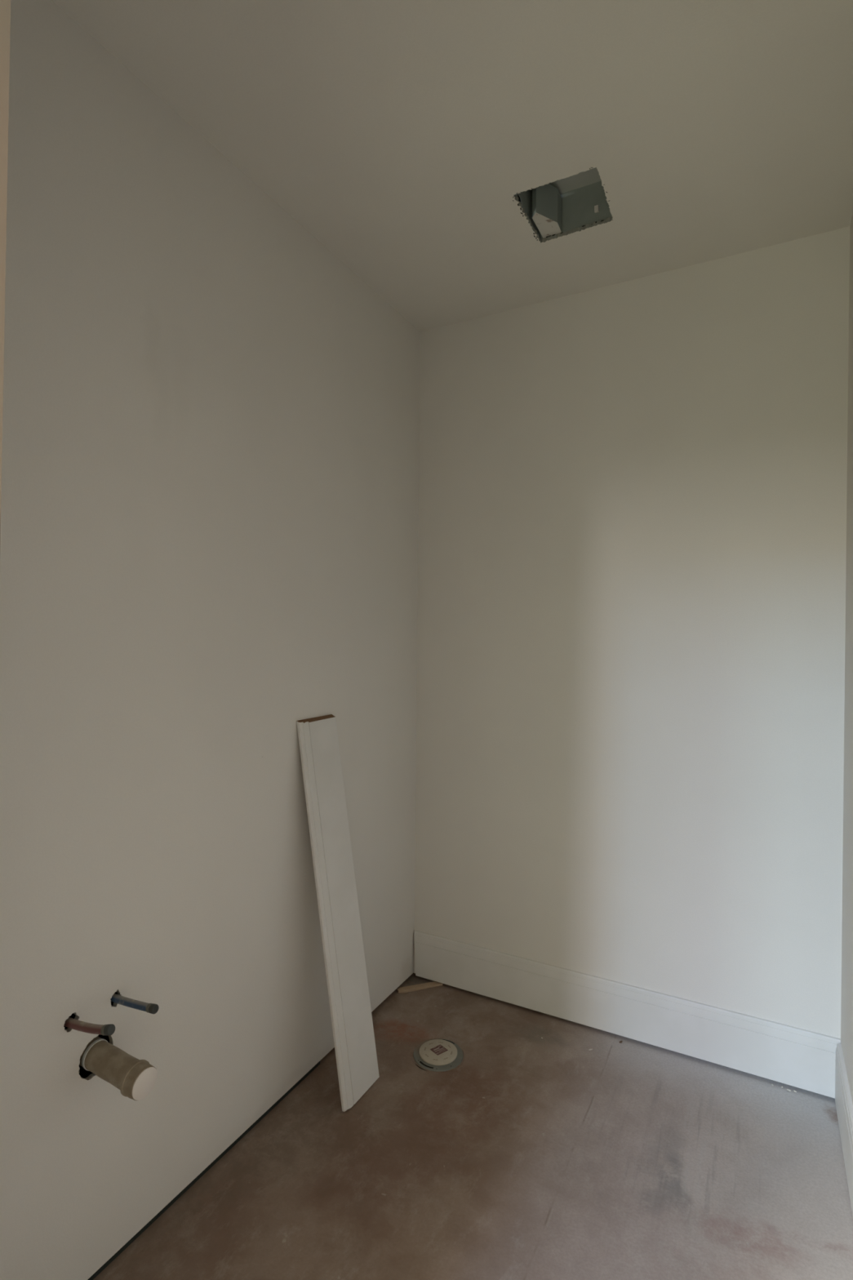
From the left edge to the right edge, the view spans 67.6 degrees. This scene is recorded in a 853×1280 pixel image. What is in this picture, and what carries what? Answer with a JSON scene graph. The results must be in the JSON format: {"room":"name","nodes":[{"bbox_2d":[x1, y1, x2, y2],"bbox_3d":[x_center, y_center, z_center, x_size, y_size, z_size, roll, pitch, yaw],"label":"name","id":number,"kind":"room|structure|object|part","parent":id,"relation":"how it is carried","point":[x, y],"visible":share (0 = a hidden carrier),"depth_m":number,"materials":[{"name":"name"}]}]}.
{"room":"building under construction","nodes":[
{"label":"building under construction","id":0,"kind":"room"},
{"bbox_2d":[0,0,420,1279],"bbox_3d":[-0.578,0.058,1.840,0.131,2.743,2.250,1,0,28],"label":"wall","id":1,"kind":"structure","parent":0,"point":[210,495],"depth_m":1.58,"materials":[{"name":"paint"}]},
{"bbox_2d":[63,1017,115,1035],"bbox_3d":[-0.746,0.814,1.361,0.218,0.040,0.021,1,0,26],"label":"stub","id":2,"kind":"object","parent":1,"relation":"attached to","point":[104,1029],"visible":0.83,"depth_m":1.33,"materials":[{"name":"brown plastic"}]},
{"bbox_2d":[66,1027,157,1100],"bbox_3d":[-0.709,0.929,1.406,0.266,0.075,0.068,1,0,28],"label":"stub","id":3,"kind":"object","parent":1,"relation":"attached to","point":[135,1077],"visible":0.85,"depth_m":1.36,"materials":[{"name":"beige plastic"}]},
{"bbox_2d":[110,993,159,1013],"bbox_3d":[-0.694,0.818,1.454,0.222,0.031,0.020,1,0,28],"label":"stub","id":4,"kind":"object","parent":1,"relation":"attached to","point":[152,1008],"visible":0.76,"depth_m":1.42,"materials":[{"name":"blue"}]},
{"bbox_2d":[51,0,852,332],"bbox_3d":[0.171,-1.505,1.448,1.731,0.400,2.250,1,0,28],"label":"ceiling","id":5,"kind":"structure","parent":0,"point":[403,136],"depth_m":1.60,"materials":[{"name":"paint"}]},
{"bbox_2d":[515,167,611,239],"bbox_3d":[0.423,-1.381,1.925,0.250,0.131,0.261,1,0,28],"label":"fan housing","id":6,"kind":"object","parent":5,"relation":"attached to","point":[571,202],"visible":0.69,"depth_m":2.02,"materials":[{"name":"grey metal"}]},
{"bbox_3d":[0.313,-1.382,1.983,0.001,0.130,0.261,1,0,28],"label":"panel","id":7,"kind":"part","parent":6,"relation":"part of","materials":[{"name":"metal"}]},
{"bbox_3d":[0.424,-1.446,1.924,0.249,0.001,0.261,1,0,28],"label":"panel","id":8,"kind":"part","parent":6,"relation":"part of","materials":[{"name":"grey metal"}]},
{"bbox_3d":[0.484,-1.381,2.040,0.249,0.129,0.001,1,0,28],"label":"panel","id":9,"kind":"part","parent":6,"relation":"part of","materials":[{"name":"grey metal"}]},
{"bbox_2d":[93,973,852,1279],"bbox_3d":[-0.545,1.492,0.941,4.000,0.120,4.100,1,0,28],"label":"floor","id":10,"kind":"structure","parent":0,"point":[553,1157],"depth_m":1.72,"materials":[{"name":"concrete"}]},
{"bbox_2d":[296,714,379,1111],"bbox_3d":[-0.283,0.843,2.051,0.207,1.177,0.184,1,0,28],"label":"board","id":11,"kind":"object","parent":10,"relation":"on","point":[354,1042],"depth_m":2.04,"materials":[{"name":"white wood"}]},
{"bbox_2d":[397,981,442,993],"bbox_3d":[-0.027,1.427,2.622,0.191,0.011,0.025,1,0,-21],"label":"wood shim","id":12,"kind":"object","parent":10,"relation":"on","point":[430,984],"visible":1,"depth_m":2.62,"materials":[{"name":"brown wood"}]},
{"bbox_2d":[413,1038,464,1072],"bbox_3d":[0.042,1.430,2.199,0.178,0.011,0.180,1,0,28],"label":"flange","id":13,"kind":"object","parent":10,"relation":"on","point":[437,1055],"visible":1,"depth_m":2.19,"materials":[{"name":"beige plastic"}]},
{"bbox_2d":[412,226,849,1038],"bbox_3d":[0.665,-0.131,2.407,1.791,3.143,0.115,1,0,28],"label":"wall","id":14,"kind":"structure","parent":0,"point":[632,529],"depth_m":2.28,"materials":[{"name":"paint"}]},
{"bbox_2d":[413,930,840,1098],"bbox_3d":[0.622,1.336,2.352,1.526,0.184,0.014,1,0,28],"label":"baseboard","id":15,"kind":"structure","parent":14,"relation":"attached to","point":[794,1056],"depth_m":2.27,"materials":[{"name":"white wood"}]},
{"bbox_2d":[840,213,852,1103],"bbox_3d":[0.889,0.074,1.062,0.130,2.743,2.250,1,0,28],"label":"wall","id":16,"kind":"structure","parent":0,"point":[846,998],"depth_m":1.90,"materials":[{"name":"paint"}]},
{"bbox_2d":[835,1043,852,1215],"bbox_3d":[0.810,1.349,1.094,0.014,0.184,2.030,1,0,28],"label":"baseboard","id":17,"kind":"structure","parent":16,"relation":"attached to","point":[843,1101],"depth_m":1.78,"materials":[{"name":"white wood"}]},
{"bbox_3d":[-0.347,0.063,0.504,1.531,2.743,0.105,1,0,28],"label":"wall","id":18,"kind":"structure","parent":0,"visible":0},
{"bbox_2d":[0,0,10,537],"bbox_3d":[-0.093,0.398,0.369,0.848,2.078,0.106,1,0,28],"label":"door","id":19,"kind":"structure","parent":18,"relation":"in","point":[5,5],"depth_m":0.58,"materials":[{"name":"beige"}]}
]}

